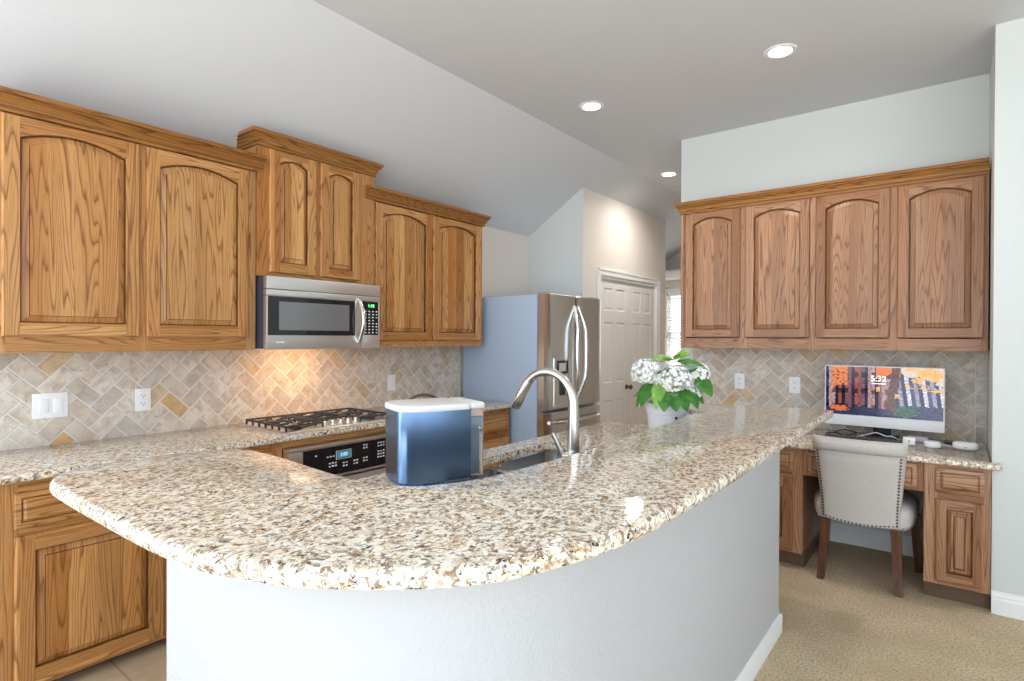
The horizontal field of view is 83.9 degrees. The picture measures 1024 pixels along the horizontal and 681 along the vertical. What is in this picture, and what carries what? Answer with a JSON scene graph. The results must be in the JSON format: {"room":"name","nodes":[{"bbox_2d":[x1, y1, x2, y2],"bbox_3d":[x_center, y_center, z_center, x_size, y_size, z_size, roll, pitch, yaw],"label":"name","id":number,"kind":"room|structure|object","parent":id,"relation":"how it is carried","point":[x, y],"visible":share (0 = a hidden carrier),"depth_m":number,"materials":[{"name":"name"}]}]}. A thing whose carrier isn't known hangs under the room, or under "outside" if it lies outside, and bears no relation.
{"room":"kitchen","nodes":[
{"label":"kitchen","id":0,"kind":"room"},
{"bbox_2d":[56,639,166,680],"bbox_3d":[0.188,1.465,3.600,3.100,0.059,10.300,0,0,38],"label":"floor","id":1,"kind":"structure","parent":0,"point":[148,663],"depth_m":2.49,"materials":[{"name":"beige tile"}]},
{"bbox_2d":[0,477,166,680],"bbox_3d":[-2.031,0.989,2.605,0.619,0.882,0.620,0,0,38],"label":"base cabinet","id":2,"kind":"object","parent":1,"relation":"on","point":[77,595],"visible":0.59,"depth_m":2.35,"materials":[{"name":"brown wood"}]},
{"bbox_2d":[162,443,275,639],"bbox_3d":[-1.673,0.989,3.064,0.619,0.882,0.535,0,0,38],"label":"base cabinet","id":3,"kind":"object","parent":1,"relation":"on","point":[270,449],"visible":0.03,"depth_m":3.04,"materials":[{"name":"brown wood"}]},
{"bbox_2d":[276,427,385,457],"bbox_3d":[-1.246,0.988,3.610,0.619,0.882,0.845,0,0,38],"label":"base cabinet","id":4,"kind":"object","parent":1,"relation":"on","point":[279,446],"visible":0.02,"depth_m":3.33,"materials":[{"name":"brown wood"}]},
{"bbox_2d":[282,432,385,479],"bbox_3d":[-1.173,0.891,3.555,0.643,0.596,0.785,0,0,38],"label":"wall oven","id":5,"kind":"object","parent":4,"relation":"in","point":[359,457],"visible":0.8,"depth_m":3.38,"materials":[{"name":"grey glass"}]},
{"bbox_2d":[483,408,508,468],"bbox_3d":[-0.618,0.986,4.413,0.619,0.882,1.190,0,0,38],"label":"base cabinet","id":6,"kind":"object","parent":1,"relation":"on","point":[495,422],"visible":0.14,"depth_m":4.54,"materials":[{"name":"brown wood"}]},
{"bbox_2d":[0,399,511,484],"bbox_3d":[-1.225,0.531,3.604,0.653,0.032,3.230,0,0,38],"label":"countertop","id":7,"kind":"structure","parent":6,"relation":"on","point":[34,463],"depth_m":2.79,"materials":[{"name":"stone"}]},
{"bbox_2d":[238,407,385,434],"bbox_3d":[-1.200,0.494,3.585,0.530,0.042,0.800,0,0,38],"label":"gas cooktop","id":8,"kind":"object","parent":7,"relation":"in","point":[295,423],"visible":0.99,"depth_m":3.48,"materials":[{"name":"silver metal"}]},
{"bbox_2d":[463,292,600,460],"bbox_3d":[0.226,0.516,5.129,0.964,1.822,0.915,0,0,38],"label":"refrigerator","id":9,"kind":"object","parent":1,"relation":"on","point":[522,335],"visible":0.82,"depth_m":4.75,"materials":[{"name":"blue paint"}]},
{"bbox_2d":[6,226,528,450],"bbox_3d":[-1.983,0.127,3.245,0.100,2.600,7.070,0,0,38],"label":"wall","id":10,"kind":"structure","parent":0,"point":[505,255],"depth_m":5.57,"materials":[{"name":"beige paint"}]},
{"bbox_2d":[0,85,266,352],"bbox_3d":[-1.933,-0.501,2.903,0.389,1.108,1.215,0,0,38],"label":"upper cabinet","id":11,"kind":"object","parent":10,"relation":"attached to","point":[118,234],"visible":1,"depth_m":2.72,"materials":[{"name":"brown wood"}]},
{"bbox_2d":[0,346,458,450],"bbox_3d":[-1.468,0.070,3.816,0.008,0.886,3.225,0,0,38],"label":"backsplash","id":12,"kind":"structure","parent":10,"relation":"attached to","point":[206,388],"depth_m":3.33,"materials":[{"name":"tile"}]},
{"bbox_2d":[32,392,67,418],"bbox_3d":[-2.260,0.318,2.790,0.010,0.122,0.140,0,0,38],"label":"light switch","id":13,"kind":"object","parent":12,"relation":"attached to","point":[44,405],"visible":1,"depth_m":2.79,"materials":[{"name":"white plastic"}]},
{"bbox_2d":[135,388,150,410],"bbox_3d":[-2.012,0.323,3.108,0.009,0.122,0.076,0,0,38],"label":"outlet","id":14,"kind":"object","parent":12,"relation":"attached to","point":[142,396],"visible":1,"depth_m":3.10,"materials":[{"name":"white plastic"}]},
{"bbox_2d":[140,393,146,398],"bbox_3d":[-2.010,0.302,3.106,0.004,0.030,0.034,0,0,38],"label":"receptacle","id":15,"kind":"object","parent":14,"relation":"attached to","point":[142,395],"depth_m":3.11,"materials":[{"name":"white plastic"}]},
{"bbox_2d":[140,401,146,405],"bbox_3d":[-2.010,0.344,3.106,0.004,0.030,0.034,0,0,38],"label":"receptacle","id":16,"kind":"object","parent":14,"relation":"attached to","point":[142,403],"depth_m":3.11,"materials":[{"name":"white plastic"}]},
{"bbox_2d":[388,375,394,390],"bbox_3d":[-0.942,0.331,4.471,0.016,0.122,0.076,0,0,38],"label":"light switch","id":17,"kind":"object","parent":12,"relation":"attached to","point":[391,378],"visible":1,"depth_m":4.47,"materials":[{"name":"white plastic"}]},
{"bbox_2d":[233,126,383,284],"bbox_3d":[-1.321,-0.792,3.684,0.388,0.835,0.919,0,0,38],"label":"upper cabinet","id":18,"kind":"object","parent":10,"relation":"attached to","point":[315,217],"visible":0.91,"depth_m":3.52,"materials":[{"name":"brown wood"}]},
{"bbox_2d":[255,275,379,349],"bbox_3d":[-1.282,-0.159,3.644,0.482,0.421,0.800,0,0,38],"label":"microwave","id":19,"kind":"object","parent":10,"relation":"attached to","point":[291,313],"visible":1,"depth_m":3.46,"materials":[{"name":"silver metal"}]},
{"bbox_2d":[366,185,490,346],"bbox_3d":[-0.721,-0.502,4.453,0.389,1.098,1.266,0,0,38],"label":"upper cabinet","id":20,"kind":"object","parent":10,"relation":"attached to","point":[428,253],"visible":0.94,"depth_m":4.30,"materials":[{"name":"brown wood"}]},
{"bbox_2d":[167,451,779,680],"bbox_3d":[0.380,0.928,1.895,2.587,1.030,0.748,0,0,-34],"label":"wall","id":21,"kind":"structure","parent":0,"point":[691,598],"depth_m":1.32,"materials":[{"name":"grey paint"}]},
{"bbox_2d":[49,403,833,589],"bbox_3d":[0.204,0.392,2.336,1.537,0.036,3.076,0,0,38],"label":"countertop","id":22,"kind":"structure","parent":21,"relation":"on","point":[247,515],"depth_m":1.28,"materials":[{"name":"stone"}]},
{"bbox_2d":[356,421,648,485],"bbox_3d":[0.217,0.542,2.414,0.955,0.032,2.550,0,0,38],"label":"countertop","id":23,"kind":"structure","parent":21,"relation":"attached to","point":[599,434],"depth_m":2.92,"materials":[{"name":"stone"}]},
{"bbox_2d":[385,393,484,485],"bbox_3d":[-0.304,0.370,2.199,0.344,0.310,0.262,0,0,-30],"label":"ice maker","id":24,"kind":"object","parent":23,"relation":"on","point":[432,440],"visible":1,"depth_m":2.09,"materials":[{"name":"blue metal"}]},
{"bbox_2d":[441,451,559,483],"bbox_3d":[0.076,0.647,2.442,0.440,0.155,0.952,0,0,38],"label":"sink","id":25,"kind":"object","parent":23,"relation":"in","point":[542,457],"visible":0.03,"depth_m":2.73,"materials":[{"name":"grey metal"}]},
{"bbox_2d":[510,368,579,457],"bbox_3d":[0.121,0.317,2.253,0.332,0.419,0.086,0,0,38],"label":"faucet","id":26,"kind":"object","parent":23,"relation":"on","point":[573,447],"visible":0.83,"depth_m":2.18,"materials":[{"name":"silver metal"}]},
{"bbox_2d":[630,350,712,428],"bbox_3d":[0.840,0.287,3.076,0.415,0.477,0.410,0,0,-24],"label":"hydrangea","id":27,"kind":"object","parent":23,"relation":"on","point":[665,407],"visible":1,"depth_m":2.98,"materials":[{"name":"white plant"}]},
{"bbox_2d":[735,613,781,680],"bbox_3d":[0.389,1.397,1.894,2.616,0.092,0.731,0,0,-35],"label":"baseboard","id":28,"kind":"structure","parent":21,"relation":"attached to","point":[755,662],"depth_m":2.54,"materials":[{"name":"white paint"}]},
{"bbox_2d":[0,0,1023,260],"bbox_3d":[0.986,-0.977,2.973,7.700,1.606,10.300,0,0,38],"label":"ceiling","id":29,"kind":"structure","parent":0,"point":[470,105],"depth_m":3.28,"materials":[{"name":"white paint"}]},
{"bbox_2d":[579,101,603,111],"bbox_3d":[0.571,-1.682,4.101,0.180,0.008,0.180,0,0,38],"label":"recessed light","id":30,"kind":"object","parent":29,"relation":"in","point":[590,106],"visible":1,"depth_m":4.10,"materials":[{"name":"white plastic"}]},
{"bbox_2d":[660,171,677,176],"bbox_3d":[1.594,-1.686,5.783,0.180,0.008,0.180,0,0,38],"label":"recessed light","id":31,"kind":"object","parent":29,"relation":"in","point":[671,173],"visible":1,"depth_m":5.78,"materials":[{"name":"white plastic"}]},
{"bbox_2d":[763,43,797,58],"bbox_3d":[1.556,-1.674,3.306,0.180,0.008,0.180,0,0,38],"label":"recessed light","id":32,"kind":"object","parent":29,"relation":"in","point":[779,51],"visible":1,"depth_m":3.30,"materials":[{"name":"white plastic"}]},
{"bbox_2d":[529,188,582,296],"bbox_3d":[0.458,-0.075,5.760,0.646,3.000,0.100,0,0,38],"label":"wall","id":33,"kind":"structure","parent":0,"point":[556,247],"depth_m":5.68,"materials":[{"name":"white paint"}]},
{"bbox_2d":[583,187,665,403],"bbox_3d":[0.526,-0.080,6.900,1.950,3.000,1.978,0,0,38],"label":"wall","id":34,"kind":"structure","parent":0,"point":[617,236],"depth_m":6.14,"materials":[{"name":"beige paint"}]},
{"bbox_2d":[601,277,632,422],"bbox_3d":[1.103,0.383,6.065,0.104,2.063,0.671,0,0,38],"label":"door","id":35,"kind":"structure","parent":34,"relation":"in","point":[614,293],"depth_m":6.08,"materials":[{"name":"white paint"}]},
{"bbox_2d":[596,267,659,422],"bbox_3d":[1.274,0.344,6.359,0.140,2.163,1.506,0,0,38],"label":"trim","id":36,"kind":"structure","parent":34,"relation":"attached to","point":[601,272],"depth_m":6.49,"materials":[{"name":"white paint"}]},
{"bbox_2d":[628,282,653,424],"bbox_3d":[1.492,0.382,6.618,0.035,2.063,0.671,0,0,38],"label":"door","id":37,"kind":"structure","parent":34,"relation":"in","point":[641,297],"depth_m":6.56,"materials":[{"name":"white paint"}]},
{"bbox_2d":[645,400,687,428],"bbox_3d":[0.838,0.430,3.090,0.234,0.192,0.234,0,0,38],"label":"pot","id":38,"kind":"object","parent":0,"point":[656,417],"depth_m":3.01,"materials":[{"name":"white ceramic"}]},
{"bbox_2d":[665,251,680,391],"bbox_3d":[2.862,-0.135,7.980,4.300,3.120,0.100,0,0,38],"label":"wall","id":39,"kind":"structure","parent":0,"point":[673,263],"depth_m":8.33,"materials":[{"name":"beige paint"}]},
{"bbox_2d":[665,288,680,378],"bbox_3d":[2.657,-0.092,8.124,1.000,1.330,0.105,0,0,38],"label":"window","id":40,"kind":"structure","parent":39,"relation":"in","point":[672,289],"depth_m":8.37,"materials":[{"name":"white paint"}]},
{"bbox_2d":[668,292,680,365],"bbox_3d":[2.643,-0.097,8.107,0.880,1.213,0.050,0,0,38],"label":"window blind","id":41,"kind":"object","parent":40,"relation":"attached to","point":[669,293],"visible":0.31,"depth_m":8.32,"materials":[{"name":"white plastic"}]},
{"bbox_2d":[665,269,680,280],"bbox_3d":[2.348,-0.938,8.127,1.500,0.120,0.300,0,0,38],"label":"trim","id":42,"kind":"structure","parent":39,"relation":"attached to","point":[675,274],"depth_m":8.02,"materials":[{"name":"white paint"}]},
{"bbox_2d":[680,73,989,537],"bbox_3d":[2.248,-0.120,4.247,1.990,3.120,0.140,0,0,38],"label":"wall","id":43,"kind":"structure","parent":0,"point":[944,123],"depth_m":4.03,"materials":[{"name":"white paint"}]},
{"bbox_2d":[673,157,989,351],"bbox_3d":[2.120,-0.502,4.017,1.897,1.124,0.373,0,0,38],"label":"upper cabinet","id":44,"kind":"object","parent":43,"relation":"attached to","point":[898,260],"visible":1,"depth_m":3.75,"materials":[{"name":"brown wood"}]},
{"bbox_2d":[693,348,986,442],"bbox_3d":[2.242,0.340,4.158,1.875,0.600,0.008,0,0,38],"label":"backsplash","id":45,"kind":"structure","parent":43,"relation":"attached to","point":[767,372],"depth_m":4.15,"materials":[{"name":"tile"}]},
{"bbox_2d":[735,373,744,388],"bbox_3d":[1.795,0.320,4.495,0.076,0.122,0.009,0,0,38],"label":"outlet","id":46,"kind":"object","parent":45,"relation":"attached to","point":[739,377],"visible":1,"depth_m":4.49,"materials":[{"name":"white plastic"}]},
{"bbox_2d":[789,377,799,393],"bbox_3d":[2.109,0.333,4.250,0.076,0.122,0.009,0,0,38],"label":"outlet","id":47,"kind":"object","parent":45,"relation":"attached to","point":[794,382],"visible":1,"depth_m":4.25,"materials":[{"name":"white plastic"}]},
{"bbox_2d":[830,522,923,556],"bbox_3d":[2.505,1.377,3.950,0.600,0.130,0.014,0,0,38],"label":"baseboard","id":48,"kind":"structure","parent":43,"relation":"attached to","point":[848,534],"depth_m":3.97,"materials":[{"name":"white paint"}]},
{"bbox_2d":[753,540,1023,680],"bbox_3d":[1.160,1.482,0.727,4.630,0.060,6.970,0,0,38],"label":"floor","id":49,"kind":"structure","parent":0,"point":[850,624],"depth_m":2.84,"materials":[{"name":"beige carpet"}]},
{"bbox_2d":[779,447,819,566],"bbox_3d":[1.682,1.054,4.117,0.892,0.768,0.739,0,0,38],"label":"base cabinet","id":50,"kind":"object","parent":49,"relation":"on","point":[799,523],"visible":0.15,"depth_m":3.61,"materials":[{"name":"brown wood"}]},
{"bbox_2d":[786,428,1002,470],"bbox_3d":[2.050,0.657,3.814,1.840,0.032,0.763,0,0,38],"label":"countertop","id":51,"kind":"structure","parent":50,"relation":"on","point":[979,459],"depth_m":3.25,"materials":[{"name":"stone"}]},
{"bbox_2d":[825,429,856,434],"bbox_3d":[2.243,0.625,3.879,0.180,0.034,0.077,0,0,4],"label":"cable","id":52,"kind":"object","parent":51,"relation":"on","point":[840,429],"visible":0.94,"depth_m":3.86,"materials":[{"name":"grey plastic"}]},
{"bbox_2d":[824,433,901,442],"bbox_3d":[2.243,0.632,3.655,0.420,0.020,0.120,0,0,40],"label":"keyboard","id":53,"kind":"object","parent":51,"relation":"on","point":[827,434],"visible":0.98,"depth_m":3.63,"materials":[{"name":"grey plastic"}]},
{"bbox_2d":[803,449,923,490],"bbox_3d":[2.201,0.759,3.554,0.612,0.168,0.491,0,0,38],"label":"drawer","id":54,"kind":"object","parent":51,"relation":"attached to","point":[914,474],"visible":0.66,"depth_m":3.22,"materials":[{"name":"brown wood"}]},
{"bbox_2d":[857,432,898,439],"bbox_3d":[2.369,0.618,3.691,0.236,0.046,0.042,0,0,31],"label":"cable","id":55,"kind":"object","parent":51,"relation":"on","point":[873,432],"visible":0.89,"depth_m":3.68,"materials":[{"name":"white plastic"}]},
{"bbox_2d":[825,365,944,439],"bbox_3d":[2.456,0.406,3.780,0.666,0.474,0.140,0,0,38],"label":"computer monitor","id":56,"kind":"object","parent":51,"relation":"on","point":[884,399],"visible":1,"depth_m":3.73,"materials":[{"name":"silver metal"}]},
{"bbox_2d":[902,436,914,444],"bbox_3d":[2.462,0.621,3.534,0.064,0.044,0.051,0,0,32],"label":"block","id":57,"kind":"object","parent":51,"relation":"on","point":[910,440],"visible":0.92,"depth_m":3.52,"materials":[{"name":"white plastic"}]},
{"bbox_2d":[907,435,928,441],"bbox_3d":[2.596,0.628,3.645,0.110,0.032,0.060,0,0,41],"label":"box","id":58,"kind":"object","parent":51,"relation":"on","point":[917,438],"visible":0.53,"depth_m":3.62,"materials":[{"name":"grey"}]},
{"bbox_2d":[923,440,940,447],"bbox_3d":[2.536,0.626,3.438,0.088,0.038,0.088,0,0,38],"label":"puck","id":59,"kind":"object","parent":51,"relation":"on","point":[927,443],"visible":1,"depth_m":3.41,"materials":[{"name":"white plastic"}]},
{"bbox_2d":[952,441,978,450],"bbox_3d":[2.697,0.625,3.388,0.124,0.042,0.101,0,0,38],"label":"router","id":60,"kind":"object","parent":51,"relation":"on","point":[962,445],"visible":1,"depth_m":3.35,"materials":[{"name":"white plastic"}]},
{"bbox_2d":[812,434,922,597],"bbox_3d":[2.163,1.006,3.504,0.580,0.875,0.689,0,0,38],"label":"desk chair","id":61,"kind":"object","parent":49,"relation":"on","point":[861,482],"visible":1,"depth_m":3.28,"materials":[{"name":"fabric"}]},
{"bbox_2d":[923,463,990,608],"bbox_3d":[2.632,1.062,3.375,0.288,0.768,0.739,0,0,38],"label":"base cabinet","id":62,"kind":"object","parent":49,"relation":"on","point":[957,500],"visible":0.84,"depth_m":3.09,"materials":[{"name":"brown wood"}]},
{"bbox_2d":[987,18,1023,607],"bbox_3d":[3.856,-0.106,2.545,2.640,3.120,0.840,0,0,38],"label":"wall","id":63,"kind":"structure","parent":0,"point":[1005,357],"depth_m":2.99,"materials":[{"name":"white paint"}]},
{"bbox_2d":[991,590,1023,620],"bbox_3d":[3.547,1.395,2.247,2.540,0.120,0.014,0,0,38],"label":"baseboard","id":64,"kind":"structure","parent":63,"relation":"attached to","point":[1002,603],"depth_m":2.98,"materials":[{"name":"white paint"}]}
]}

